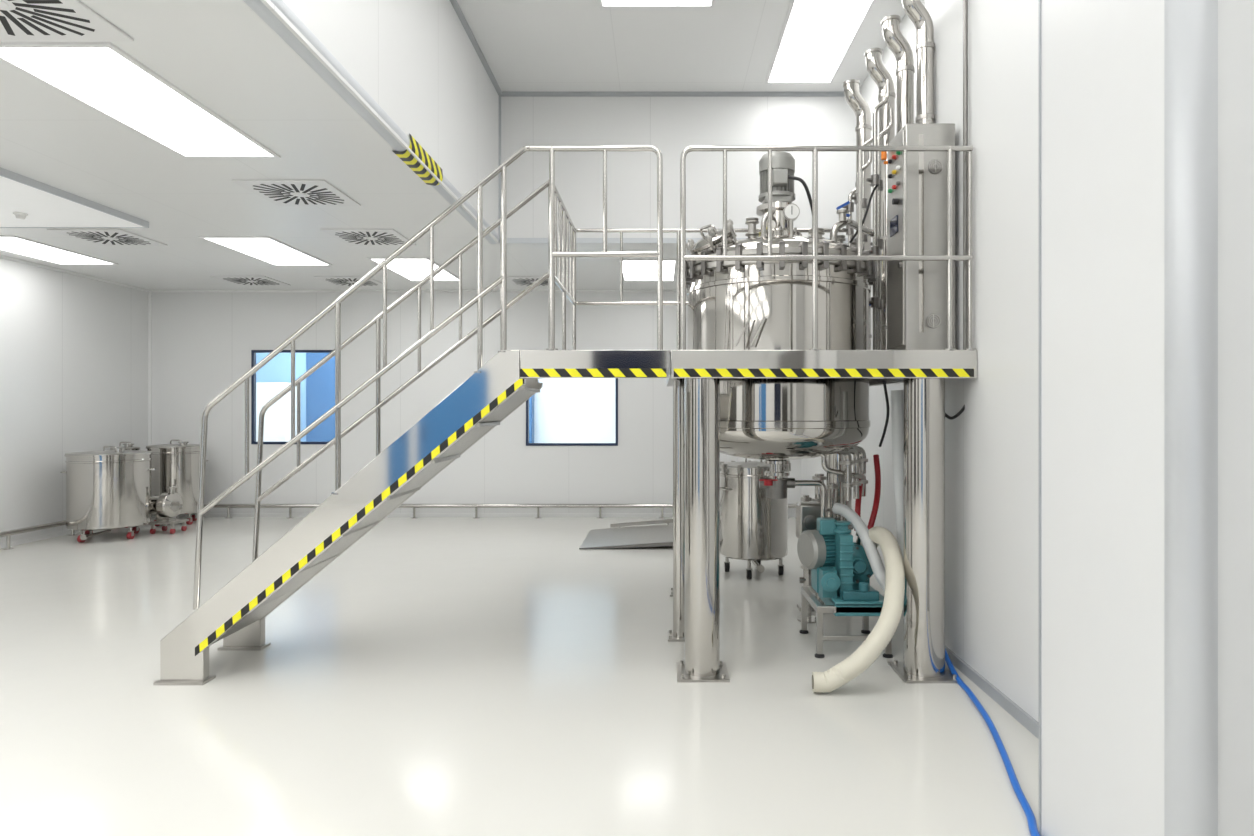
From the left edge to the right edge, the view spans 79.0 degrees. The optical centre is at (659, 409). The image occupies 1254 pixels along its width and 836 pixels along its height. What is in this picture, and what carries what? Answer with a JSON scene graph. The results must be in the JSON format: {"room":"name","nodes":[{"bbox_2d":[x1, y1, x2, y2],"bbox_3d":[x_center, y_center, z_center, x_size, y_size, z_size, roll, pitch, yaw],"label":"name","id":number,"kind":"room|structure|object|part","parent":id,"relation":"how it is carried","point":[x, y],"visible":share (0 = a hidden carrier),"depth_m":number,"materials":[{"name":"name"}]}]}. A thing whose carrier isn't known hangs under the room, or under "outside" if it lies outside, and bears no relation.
{"room":"clean room","nodes":[
{"label":"clean room","id":0,"kind":"room"},
{"bbox_2d":[0,258,147,543],"bbox_3d":[-7.200,-0.140,3.375,0.100,3.280,14.750,0,0,0],"label":"wall","id":1,"kind":"structure","parent":0,"point":[74,348],"depth_m":9.02,"materials":[{"name":"white paint"}]},
{"bbox_2d":[0,530,79,548],"bbox_3d":[-7.143,1.475,6.567,0.015,0.050,8.135,0,0,0],"label":"baseboard","id":2,"kind":"structure","parent":1,"relation":"attached to","point":[52,535],"depth_m":8.71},
{"bbox_2d":[256,382,296,441],"bbox_3d":[-6.360,0.525,12.600,0.520,1.950,0.400,0,0,0],"label":"storage cabinet","id":3,"kind":"object","parent":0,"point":[277,419],"visible":0.27,"depth_m":12.40,"materials":[{"name":"white"}]},
{"bbox_2d":[0,0,690,289],"bbox_3d":[-2.585,-1.720,3.325,9.130,0.080,14.650,0,0,0],"label":"ceiling","id":4,"kind":"structure","parent":0,"point":[219,53],"depth_m":5.33,"materials":[{"name":"white paint"}]},
{"bbox_2d":[13,212,27,219],"bbox_3d":[-5.300,-1.605,6.300,0.100,0.050,0.100,0,0,0],"label":"smoke detector","id":5,"kind":"object","parent":4,"relation":"attached to","point":[19,215],"visible":1,"depth_m":6.28,"materials":[{"name":"white plastic"}]},
{"bbox_2d":[0,235,118,264],"bbox_3d":[-6.550,-1.674,8.015,0.680,0.012,1.410,0,0,0],"label":"recessed light","id":6,"kind":"object","parent":4,"relation":"in","point":[14,244],"visible":1,"depth_m":8.07,"materials":[{"name":"white plastic"}]},
{"bbox_2d":[0,0,133,41],"bbox_3d":[-2.720,-1.670,3.100,0.680,0.020,0.680,0,0,0],"label":"ceiling vent","id":7,"kind":"object","parent":4,"relation":"in","point":[20,20],"visible":1,"depth_m":3.27,"materials":[{"name":"white metal"}]},
{"bbox_2d":[0,176,142,226],"bbox_3d":[-5.865,-1.655,4.985,2.570,0.050,3.570,0,0,0],"label":"ceiling panel","id":8,"kind":"object","parent":4,"relation":"attached to","point":[43,209],"depth_m":6.24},
{"bbox_2d":[0,167,148,227],"bbox_3d":[-5.857,-1.653,4.995,2.585,0.055,3.590,0,0,0],"label":"trim","id":9,"kind":"structure","parent":4,"relation":"attached to","point":[5,173],"depth_m":5.98,"materials":[{"name":"white metal"}]},
{"bbox_2d":[47,229,167,245],"bbox_3d":[-5.340,-1.670,7.380,0.680,0.020,0.680,0,0,0],"label":"ceiling vent","id":10,"kind":"object","parent":4,"relation":"in","point":[102,237],"visible":1,"depth_m":7.33,"materials":[{"name":"white metal"}]},
{"bbox_2d":[0,42,280,157],"bbox_3d":[-2.830,-1.674,4.250,0.640,0.012,1.560,0,0,0],"label":"recessed light","id":11,"kind":"object","parent":4,"relation":"in","point":[102,77],"visible":1,"depth_m":4.03,"materials":[{"name":"white plastic"}]},
{"bbox_2d":[210,276,290,285],"bbox_3d":[-5.290,-1.670,9.850,0.680,0.020,0.680,0,0,0],"label":"ceiling vent","id":12,"kind":"object","parent":4,"relation":"in","point":[238,280],"visible":1,"depth_m":9.78,"materials":[{"name":"white metal"}]},
{"bbox_2d":[199,236,332,265],"bbox_3d":[-4.120,-1.674,8.065,0.680,0.012,1.430,0,0,0],"label":"recessed light","id":13,"kind":"object","parent":4,"relation":"in","point":[267,249],"visible":1,"depth_m":7.97,"materials":[{"name":"white plastic"}]},
{"bbox_2d":[232,180,360,205],"bbox_3d":[-2.785,-1.670,5.880,0.680,0.020,0.680,0,0,0],"label":"ceiling vent","id":14,"kind":"object","parent":4,"relation":"in","point":[277,192],"visible":1,"depth_m":5.82,"materials":[{"name":"white metal"}]},
{"bbox_2d":[314,276,382,285],"bbox_3d":[-4.010,-1.670,9.900,0.680,0.020,0.680,0,0,0],"label":"ceiling vent","id":15,"kind":"object","parent":4,"relation":"in","point":[335,280],"visible":0.79,"depth_m":9.78,"materials":[{"name":"white metal"}]},
{"bbox_2d":[320,229,416,245],"bbox_3d":[-2.810,-1.670,7.380,0.680,0.020,0.680,0,0,0],"label":"ceiling vent","id":16,"kind":"object","parent":4,"relation":"in","point":[351,237],"visible":1,"depth_m":7.33,"materials":[{"name":"white metal"}]},
{"bbox_2d":[367,257,462,280],"bbox_3d":[-2.890,-1.674,9.100,0.680,0.012,1.460,0,0,0],"label":"recessed light","id":17,"kind":"object","parent":4,"relation":"in","point":[409,268],"visible":0.86,"depth_m":8.98,"materials":[{"name":"white plastic"}]},
{"bbox_2d":[507,276,557,285],"bbox_3d":[-1.620,-1.670,9.900,0.680,0.020,0.680,0,0,0],"label":"ceiling vent","id":18,"kind":"object","parent":4,"relation":"in","point":[515,280],"visible":0.61,"depth_m":9.78,"materials":[{"name":"white metal"}]},
{"bbox_2d":[617,259,676,280],"bbox_3d":[-0.140,-1.674,9.150,0.680,0.012,1.360,0,0,0],"label":"recessed light","id":19,"kind":"object","parent":4,"relation":"in","point":[633,269],"visible":0.87,"depth_m":9.04,"materials":[{"name":"white plastic"}]},
{"bbox_2d":[241,0,498,242],"bbox_3d":[-1.670,-2.475,1.825,0.100,1.590,11.650,0,0,0],"label":"wall","id":20,"kind":"structure","parent":0,"point":[416,59],"depth_m":5.16,"materials":[{"name":"white paint"}]},
{"bbox_2d":[243,0,498,243],"bbox_3d":[-1.675,-1.730,1.825,0.124,0.124,11.650,0,0,0],"label":"trim","id":21,"kind":"structure","parent":20,"relation":"attached to","point":[257,6],"depth_m":3.90,"materials":[{"name":"white metal"}]},
{"bbox_2d":[393,133,442,185],"bbox_3d":[-1.671,-1.724,5.270,0.119,0.121,0.740,0,0,0],"label":"tape","id":22,"kind":"object","parent":20,"relation":"attached to","point":[405,156],"visible":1,"depth_m":5.23,"materials":[{"name":"yellow plastic"}]},
{"bbox_2d":[152,292,800,512],"bbox_3d":[-2.585,-0.140,10.700,9.130,3.280,0.100,0,0,0],"label":"wall","id":23,"kind":"structure","parent":0,"point":[203,343],"depth_m":10.65,"materials":[{"name":"white paint"}]},
{"bbox_2d":[251,350,332,443],"bbox_3d":[-5.115,-0.180,10.669,1.210,1.320,0.062,0,0,0],"label":"window","id":24,"kind":"structure","parent":23,"relation":"in","point":[253,352],"depth_m":10.64,"materials":[{"name":"metal"}]},
{"bbox_2d":[0,254,686,445],"bbox_3d":[-2.600,-0.105,3.340,9.160,3.210,14.680,0,0,0],"label":"trim","id":25,"kind":"structure","parent":23,"relation":"attached to","point":[1,256],"depth_m":10.62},
{"bbox_2d":[151,513,795,516],"bbox_3d":[-2.585,1.475,10.643,9.130,0.050,0.015,0,0,0],"label":"baseboard","id":26,"kind":"structure","parent":23,"relation":"attached to","point":[205,514],"depth_m":10.64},
{"bbox_2d":[0,517,1038,835],"bbox_3d":[-2.585,1.550,4.550,9.530,0.100,17.300,0,0,0],"label":"floor","id":27,"kind":"structure","parent":0,"point":[439,676],"depth_m":3.84,"materials":[{"name":"white"}]},
{"bbox_2d":[0,520,77,549],"bbox_3d":[-7.030,1.401,5.950,0.090,0.198,6.700,0,0,0],"label":"rail","id":28,"kind":"object","parent":27,"relation":"on","point":[7,534],"visible":0.82,"depth_m":8.44,"materials":[{"name":"metal"}]},
{"bbox_3d":[-7.030,1.330,5.950,0.056,0.056,6.700,0,0,0],"label":"rail","id":29,"kind":"part","parent":28,"relation":"part of","materials":[{"name":"metal"}]},
{"bbox_2d":[60,446,155,541],"bbox_3d":[-6.460,0.961,8.911,0.852,1.079,0.852,0,0,0],"label":"tank","id":30,"kind":"object","parent":27,"relation":"on","point":[107,490],"visible":1,"depth_m":8.61,"materials":[{"name":"metal"}]},
{"bbox_3d":[-6.460,0.494,8.920,0.830,0.032,0.830,0,0,0],"label":"lid","id":31,"kind":"part","parent":30,"relation":"part of","materials":[{"name":"metal"}]},
{"bbox_2d":[110,442,139,449],"bbox_3d":[-6.930,0.956,9.841,0.324,1.089,0.342,0,0,0],"label":"tank","id":32,"kind":"object","parent":27,"relation":"on","point":[129,446],"visible":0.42,"depth_m":9.78,"materials":[{"name":"metal"}]},
{"bbox_3d":[-6.930,0.484,9.850,0.320,0.032,0.320,0,0,0],"label":"lid","id":33,"kind":"part","parent":32,"relation":"part of","materials":[{"name":"metal"}]},
{"bbox_2d":[148,486,188,533],"bbox_3d":[-6.029,1.215,9.292,0.339,0.570,0.335,0,0,0],"label":"pump","id":34,"kind":"object","parent":27,"relation":"on","point":[166,506],"visible":0.94,"depth_m":9.22,"materials":[{"name":"metal"}]},
{"bbox_3d":[-6.055,1.180,9.288,0.287,0.360,0.326,0,0,0],"label":"motor","id":35,"kind":"part","parent":34,"relation":"part of","materials":[{"name":"metal"}]},
{"bbox_2d":[146,440,208,525],"bbox_3d":[-6.400,0.946,10.050,0.663,1.109,0.663,0,0,25],"label":"tank","id":36,"kind":"object","parent":27,"relation":"on","point":[177,465],"visible":0.71,"depth_m":9.81,"materials":[{"name":"metal"}]},
{"bbox_3d":[-6.400,0.464,10.050,0.660,0.032,0.660,0,0,0],"label":"lid","id":37,"kind":"part","parent":36,"relation":"part of","materials":[{"name":"metal"}]},
{"bbox_2d":[153,146,548,684],"bbox_3d":[-1.720,0.020,4.500,2.080,2.960,0.720,0,0,0],"label":"staircase","id":38,"kind":"structure","parent":27,"relation":"on","point":[236,614],"depth_m":4.19,"materials":[{"name":"metal"}]},
{"bbox_3d":[-2.625,1.493,4.200,0.270,0.014,0.120,0,0,0],"label":"plate","id":39,"kind":"part","parent":38,"relation":"part of","materials":[{"name":"metal"}]},
{"bbox_3d":[-2.625,1.493,4.800,0.270,0.014,0.120,0,0,0],"label":"plate","id":40,"kind":"part","parent":38,"relation":"part of","materials":[{"name":"metal"}]},
{"bbox_3d":[-1.780,-0.068,4.200,0.068,1.065,0.066,0,0,0],"label":"post","id":41,"kind":"part","parent":38,"relation":"part of","materials":[{"name":"metal"}]},
{"bbox_3d":[-1.780,-0.059,4.800,0.068,1.046,0.066,0,0,0],"label":"post","id":42,"kind":"part","parent":38,"relation":"part of","materials":[{"name":"metal"}]},
{"bbox_3d":[-1.630,-0.178,4.800,1.899,2.558,0.031,0,0,0],"label":"handrail","id":43,"kind":"part","parent":38,"relation":"part of","materials":[{"name":"metal"}]},
{"bbox_3d":[-0.995,-0.723,4.200,0.068,1.038,0.066,0,0,0],"label":"post","id":44,"kind":"part","parent":38,"relation":"part of","materials":[{"name":"metal"}]},
{"bbox_3d":[-0.995,-0.704,4.800,0.068,1.000,0.066,0,0,0],"label":"post","id":45,"kind":"part","parent":38,"relation":"part of","materials":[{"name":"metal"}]},
{"bbox_3d":[-0.862,-0.833,4.200,0.068,1.033,0.066,0,0,0],"label":"post","id":46,"kind":"part","parent":38,"relation":"part of","materials":[{"name":"metal"}]},
{"bbox_2d":[204,504,795,518],"bbox_3d":[-2.565,1.401,10.550,8.930,0.198,0.090,0,0,0],"label":"rail","id":47,"kind":"object","parent":27,"relation":"on","point":[228,506],"visible":0.62,"depth_m":10.53,"materials":[{"name":"metal"}]},
{"bbox_3d":[-2.565,1.330,10.550,8.930,0.056,0.056,0,0,0],"label":"rail","id":48,"kind":"part","parent":47,"relation":"part of","materials":[{"name":"metal"}]},
{"bbox_2d":[579,518,672,548],"bbox_3d":[-0.160,1.415,8.860,1.420,0.170,1.360,0,0,0],"label":"scale","id":49,"kind":"object","parent":27,"relation":"on","point":[654,535],"visible":0.58,"depth_m":8.81,"materials":[{"name":"metal"}]},
{"bbox_3d":[-0.035,1.400,9.520,1.170,0.140,0.040,0,0,0],"label":"rail","id":50,"kind":"part","parent":49,"relation":"part of","materials":[{"name":"metal"}]},
{"bbox_2d":[520,146,976,682],"bbox_3d":[0.490,0.020,5.253,2.515,2.960,2.174,0,0,0],"label":"work platform","id":51,"kind":"object","parent":27,"relation":"on","point":[694,376],"visible":0.87,"depth_m":4.22,"materials":[{"name":"metal"}]},
{"bbox_3d":[-0.597,-0.892,4.200,0.068,1.123,0.066,0,0,0],"label":"post","id":52,"kind":"part","parent":51,"relation":"part of","materials":[{"name":"metal"}]},
{"bbox_3d":[-0.690,-0.887,5.460,0.068,1.115,0.066,0,0,0],"label":"post","id":53,"kind":"part","parent":51,"relation":"part of","materials":[{"name":"metal"}]},
{"bbox_3d":[-0.690,-0.887,6.120,0.068,1.115,0.066,0,0,0],"label":"post","id":54,"kind":"part","parent":51,"relation":"part of","materials":[{"name":"metal"}]},
{"bbox_3d":[0.130,1.493,5.000,0.160,0.014,0.160,0,0,0],"label":"plate","id":55,"kind":"part","parent":51,"relation":"part of","materials":[{"name":"metal"}]},
{"bbox_3d":[0.150,-0.887,6.120,0.068,1.115,0.066,0,0,0],"label":"post","id":56,"kind":"part","parent":51,"relation":"part of","materials":[{"name":"metal"}]},
{"bbox_3d":[0.240,1.493,4.330,0.290,0.014,0.290,0,0,0],"label":"plate","id":57,"kind":"part","parent":51,"relation":"part of","materials":[{"name":"metal"}]},
{"bbox_2d":[686,151,877,517],"bbox_3d":[0.825,-0.495,5.200,1.359,2.490,1.306,0,0,0],"label":"tank","id":58,"kind":"object","parent":51,"relation":"on","point":[733,305],"visible":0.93,"depth_m":4.69,"materials":[{"name":"metal"}]},
{"bbox_3d":[0.315,-1.162,4.954,0.053,0.073,0.158,0,0,-32],"label":"handle","id":59,"kind":"part","parent":58,"relation":"part of","materials":[{"name":"metal"}]},
{"bbox_2d":[759,479,777,485],"bbox_3d":[0.720,0.480,5.050,0.120,0.040,0.060,0,0,0],"label":"valve","id":60,"kind":"object","parent":58,"relation":"attached to","point":[767,482],"depth_m":5.03,"materials":[{"name":"red plastic"}]},
{"bbox_3d":[0.800,-1.535,5.200,0.250,0.190,0.250,0,0,0],"label":"motor","id":61,"kind":"part","parent":58,"relation":"part of","materials":[{"name":"grey paint"}]},
{"bbox_3d":[0.800,-1.062,5.200,1.180,0.175,1.180,0,0,0],"label":"lid","id":62,"kind":"part","parent":58,"relation":"part of","materials":[{"name":"metal"}]},
{"bbox_2d":[759,456,865,517],"bbox_3d":[1.058,0.485,5.194,0.757,0.530,0.224,0,0,0],"label":"outlet","id":63,"kind":"object","parent":58,"relation":"attached to","point":[778,490],"depth_m":5.15,"materials":[{"name":"metal"}]},
{"bbox_3d":[1.192,-1.331,4.950,0.087,0.057,0.024,0,0,0],"label":"lever","id":64,"kind":"part","parent":58,"relation":"part of","materials":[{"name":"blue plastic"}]},
{"bbox_2d":[854,479,862,530],"bbox_3d":[1.372,0.568,5.248,0.056,0.512,0.243,0,0,17],"label":"hose","id":65,"kind":"object","parent":58,"relation":"attached to","point":[858,501],"visible":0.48,"depth_m":5.19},
{"bbox_2d":[867,454,880,529],"bbox_3d":[1.485,0.569,5.244,0.071,0.514,0.257,0,0,27],"label":"hose","id":66,"kind":"object","parent":58,"relation":"attached to","point":[877,470],"visible":0.97,"depth_m":5.23,"materials":[{"name":"red rubber"}]},
{"bbox_3d":[0.857,-0.892,4.200,0.068,1.123,0.066,0,0,0],"label":"post","id":67,"kind":"part","parent":51,"relation":"part of","materials":[{"name":"metal"}]},
{"bbox_2d":[842,188,855,245],"bbox_3d":[1.504,-1.116,5.999,0.207,1.568,0.061,0,0,0],"label":"pipe","id":68,"kind":"object","parent":51,"relation":"on","point":[850,207],"visible":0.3,"depth_m":5.98,"materials":[{"name":"metal"}]},
{"bbox_2d":[843,79,871,349],"bbox_3d":[1.612,-1.504,6.209,0.239,2.343,0.135,0,0,-10],"label":"vent pipe","id":69,"kind":"object","parent":51,"relation":"on","point":[858,104],"visible":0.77,"depth_m":6.17,"materials":[{"name":"metal"}]},
{"bbox_2d":[850,145,871,247],"bbox_3d":[1.504,-1.166,5.749,0.207,1.668,0.061,0,0,0],"label":"pipe","id":70,"kind":"object","parent":51,"relation":"on","point":[867,165],"visible":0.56,"depth_m":5.74,"materials":[{"name":"metal"}]},
{"bbox_2d":[862,136,872,250],"bbox_3d":[1.583,-1.291,5.899,0.207,1.918,0.061,0,0,0],"label":"pipe","id":71,"kind":"object","parent":51,"relation":"on","point":[864,200],"visible":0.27,"depth_m":5.88,"materials":[{"name":"metal"}]},
{"bbox_2d":[866,79,889,349],"bbox_3d":[1.504,-1.316,5.299,0.207,1.968,0.061,0,0,0],"label":"pipe","id":72,"kind":"object","parent":51,"relation":"on","point":[875,178],"visible":0.85,"depth_m":5.29,"materials":[{"name":"metal"}]},
{"bbox_2d":[864,48,895,349],"bbox_3d":[1.612,-1.478,5.569,0.231,2.293,0.127,0,0,-10],"label":"vent pipe","id":73,"kind":"object","parent":51,"relation":"on","point":[876,69],"visible":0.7,"depth_m":5.53,"materials":[{"name":"metal"}]},
{"bbox_2d":[869,108,893,349],"bbox_3d":[1.563,-1.241,5.419,0.207,1.818,0.061,0,0,0],"label":"pipe","id":74,"kind":"object","parent":51,"relation":"on","point":[888,129],"visible":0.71,"depth_m":5.40,"materials":[{"name":"metal"}]},
{"bbox_2d":[879,380,888,446],"bbox_3d":[1.443,0.027,4.896,0.043,0.435,0.217,0,0,9],"label":"power cable","id":75,"kind":"object","parent":51,"relation":"hanging from","point":[884,381],"visible":1,"depth_m":4.80,"materials":[{"name":"black rubber"}]},
{"bbox_2d":[881,15,914,133],"bbox_3d":[1.612,-1.488,5.149,0.231,2.313,0.127,0,0,-10],"label":"vent pipe","id":76,"kind":"object","parent":51,"relation":"on","point":[894,39],"visible":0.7,"depth_m":5.11,"materials":[{"name":"metal"}]},
{"bbox_2d":[881,123,954,349],"bbox_3d":[1.542,-0.999,4.574,0.347,1.333,0.353,0,0,0],"label":"cabinet","id":77,"kind":"object","parent":51,"relation":"on","point":[916,290],"visible":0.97,"depth_m":4.41,"materials":[{"name":"metal"}]},
{"bbox_3d":[1.400,-1.240,4.520,0.030,0.036,0.035,0,0,0],"label":"switch knob","id":78,"kind":"part","parent":77,"relation":"part of","materials":[{"name":"black plastic"}]},
{"bbox_3d":[1.421,-1.005,4.580,0.012,1.250,0.310,0,0,0],"label":"door","id":79,"kind":"part","parent":77,"relation":"part of","materials":[{"name":"metal"}]},
{"bbox_2d":[926,314,940,327],"bbox_3d":[1.584,-0.516,4.406,0.084,0.084,0.008,0,0,0],"label":"vent","id":80,"kind":"object","parent":77,"relation":"attached to","point":[932,320],"depth_m":4.40,"materials":[{"name":"metal"}]},
{"bbox_2d":[928,159,941,173],"bbox_3d":[1.596,-1.410,4.406,0.084,0.084,0.008,0,0,0],"label":"vent","id":81,"kind":"object","parent":77,"relation":"attached to","point":[934,165],"depth_m":4.40,"materials":[{"name":"metal"}]},
{"bbox_2d":[902,0,934,122],"bbox_3d":[1.632,-1.508,4.819,0.224,2.353,0.119,0,0,-10],"label":"vent pipe","id":82,"kind":"object","parent":51,"relation":"on","point":[915,10],"visible":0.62,"depth_m":4.79,"materials":[{"name":"metal"}]},
{"bbox_3d":[1.505,1.493,4.330,0.320,0.014,0.320,0,0,0],"label":"plate","id":83,"kind":"part","parent":51,"relation":"part of","materials":[{"name":"metal"}]},
{"bbox_3d":[1.603,-0.892,4.200,0.068,1.123,0.066,0,0,0],"label":"post","id":84,"kind":"part","parent":51,"relation":"part of","materials":[{"name":"metal"}]},
{"bbox_2d":[945,405,964,419],"bbox_3d":[1.710,-0.051,4.398,0.173,0.213,0.044,0,0,39],"label":"power cable","id":85,"kind":"object","parent":51,"relation":"hanging from","point":[963,407],"visible":0.55,"depth_m":4.38,"materials":[{"name":"black rubber"}]},
{"bbox_3d":[1.713,-0.878,4.200,0.068,1.096,0.066,0,0,0],"label":"post","id":86,"kind":"part","parent":51,"relation":"part of","materials":[{"name":"metal"}]},
{"bbox_2d":[720,458,790,578],"bbox_3d":[0.860,0.961,6.979,0.685,1.079,0.679,0,0,0],"label":"tank","id":87,"kind":"object","parent":27,"relation":"on","point":[753,525],"visible":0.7,"depth_m":6.71,"materials":[{"name":"metal"}]},
{"bbox_3d":[0.790,1.367,6.742,0.028,0.095,0.030,0,0,0],"label":"leg","id":88,"kind":"part","parent":87,"relation":"part of","materials":[{"name":"metal"}]},
{"bbox_3d":[0.860,0.494,6.980,0.640,0.032,0.640,0,0,0],"label":"lid","id":89,"kind":"part","parent":87,"relation":"part of","materials":[{"name":"metal"}]},
{"bbox_2d":[796,502,820,622],"bbox_3d":[1.065,1.080,5.405,0.170,0.840,0.190,0,0,0],"label":"housing","id":90,"kind":"object","parent":27,"relation":"on","point":[807,513],"visible":0.68,"depth_m":5.35,"materials":[{"name":"metal"}]},
{"bbox_2d":[797,455,852,610],"bbox_3d":[1.250,0.850,5.710,0.420,1.300,0.140,0,0,0],"label":"pipe manifold","id":91,"kind":"object","parent":27,"relation":"on","point":[818,476],"visible":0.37,"depth_m":5.70,"materials":[{"name":"metal"}]},
{"bbox_2d":[797,518,892,657],"bbox_3d":[1.157,1.100,4.870,0.516,0.800,0.560,0,0,0],"label":"pump","id":92,"kind":"object","parent":27,"relation":"on","point":[841,570],"visible":0.94,"depth_m":4.75,"materials":[{"name":"metal"}]},
{"bbox_3d":[1.074,0.973,4.936,0.203,0.385,0.240,0,0,-19],"label":"motor","id":93,"kind":"part","parent":92,"relation":"part of","materials":[{"name":"teal paint"}]},
{"bbox_3d":[1.230,1.208,4.850,0.340,0.085,0.500,0,0,0],"label":"bed plate","id":94,"kind":"part","parent":92,"relation":"part of","materials":[{"name":"teal paint"}]},
{"bbox_2d":[832,390,903,590],"bbox_3d":[1.289,0.505,4.763,0.514,1.253,0.202,0,0,43],"label":"hose","id":95,"kind":"object","parent":92,"relation":"attached to","point":[897,407],"visible":0.69,"depth_m":4.63,"materials":[{"name":"white plastic"}]},
{"bbox_2d":[812,526,904,692],"bbox_3d":[1.214,1.107,4.353,0.406,0.777,1.064,0,0,31],"label":"hose","id":96,"kind":"object","parent":27,"relation":"on","point":[882,633],"visible":0.98,"depth_m":4.05,"materials":[{"name":"beige plastic"}]},
{"bbox_2d":[945,648,1039,835],"bbox_3d":[1.436,1.326,3.116,0.140,0.360,3.070,0,0,9],"label":"hose","id":97,"kind":"object","parent":27,"relation":"on","point":[1032,825],"visible":0.81,"depth_m":3.24,"materials":[{"name":"blue rubber"}]},
{"bbox_2d":[529,395,533,442],"bbox_3d":[-2.250,0.150,12.825,0.220,2.700,0.250,0,0,0],"label":"window","id":98,"kind":"structure","parent":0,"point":[531,399],"depth_m":12.70,"materials":[{"name":"blue paint"}]},
{"bbox_2d":[526,378,617,445],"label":"window","id":99,"kind":"structure","parent":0,"point":[566,410],"depth_m":13.00,"materials":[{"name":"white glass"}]},
{"bbox_2d":[256,353,305,441],"bbox_3d":[-6.565,0.150,12.980,1.070,2.700,0.040,0,0,0],"label":"trim","id":100,"kind":"structure","parent":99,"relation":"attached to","point":[278,369],"depth_m":12.96,"materials":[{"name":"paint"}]},
{"bbox_2d":[306,353,334,441],"bbox_3d":[-5.635,0.200,12.925,0.770,2.600,0.110,0,0,0],"label":"door","id":101,"kind":"structure","parent":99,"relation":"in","point":[320,385],"depth_m":12.93,"materials":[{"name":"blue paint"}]},
{"bbox_2d":[490,97,855,244],"bbox_3d":[0.130,-2.475,7.700,3.700,1.590,0.100,0,0,0],"label":"wall","id":102,"kind":"structure","parent":0,"point":[671,125],"depth_m":7.65,"materials":[{"name":"white paint"}]},
{"bbox_2d":[450,0,844,243],"bbox_3d":[0.163,-2.453,1.843,3.635,1.545,11.685,0,0,0],"label":"trim","id":103,"kind":"structure","parent":102,"relation":"attached to","point":[454,3],"depth_m":7.63,"materials":[{"name":"white metal"}]},
{"bbox_2d":[507,238,854,242],"bbox_3d":[0.180,-1.704,7.644,3.600,0.052,0.012,0,0,0],"label":"trim","id":104,"kind":"structure","parent":102,"relation":"attached to","point":[509,240],"depth_m":7.64,"materials":[{"name":"silver metal"}]},
{"bbox_2d":[457,0,905,91],"bbox_3d":[0.180,-3.230,1.825,3.600,0.080,11.650,0,0,0],"label":"ceiling","id":105,"kind":"structure","parent":0,"point":[526,45],"depth_m":6.65,"materials":[{"name":"white paint"}]},
{"bbox_2d":[598,0,714,7],"bbox_3d":[-0.025,-3.184,5.140,0.910,0.012,1.740,0,0,0],"label":"recessed light","id":106,"kind":"object","parent":105,"relation":"in","point":[602,3],"visible":1,"depth_m":5.95,"materials":[{"name":"white plastic"}]},
{"bbox_2d":[602,0,710,5],"bbox_3d":[-0.025,-3.186,5.140,0.850,0.008,1.680,0,0,0],"label":"diffuser","id":107,"kind":"object","parent":106,"relation":"attached to","point":[604,2],"depth_m":5.94,"materials":[{"name":"white plastic"}]},
{"bbox_2d":[765,0,875,83],"bbox_3d":[1.350,-3.184,6.540,0.660,0.012,1.740,0,0,0],"label":"recessed light","id":108,"kind":"object","parent":105,"relation":"in","point":[816,37],"visible":1,"depth_m":6.51,"materials":[{"name":"white plastic"}]},
{"bbox_2d":[801,0,1038,721],"bbox_3d":[1.913,-0.885,3.375,0.335,4.770,14.750,0,0,0],"label":"wall","id":109,"kind":"structure","parent":0,"point":[992,447],"depth_m":4.00,"materials":[{"name":"white paint"}]},
{"bbox_2d":[963,0,967,348],"bbox_3d":[1.720,-1.758,4.280,0.025,2.853,0.026,0,0,0],"label":"conduit","id":110,"kind":"object","parent":109,"relation":"attached to","point":[965,2],"visible":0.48,"depth_m":4.27,"materials":[{"name":"metal"}]},
{"bbox_2d":[945,646,1038,738],"bbox_3d":[1.735,1.470,3.150,0.020,0.060,3.700,0,0,0],"label":"baseboard","id":111,"kind":"structure","parent":109,"relation":"attached to","point":[1006,703],"depth_m":3.90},
{"bbox_2d":[1041,0,1253,835],"bbox_3d":[1.538,-0.845,2.290,0.415,4.690,0.740,0,0,0],"label":"wall pier","id":112,"kind":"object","parent":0,"point":[1102,61],"visible":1,"depth_m":2.20,"materials":[{"name":"white paint"}]},
{"bbox_2d":[1039,0,1040,835],"bbox_3d":[1.327,-0.845,2.655,0.005,4.690,0.010,0,0,0],"label":"trim","id":113,"kind":"structure","parent":112,"relation":"attached to","point":[1039,0],"depth_m":2.65,"materials":[{"name":"grey metal"}]},
{"bbox_2d":[1164,0,1217,835],"bbox_3d":[1.358,-0.845,1.948,0.115,4.690,0.028,0,0,45],"label":"trim","id":114,"kind":"structure","parent":112,"relation":"attached to","point":[1190,26],"depth_m":1.94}
]}

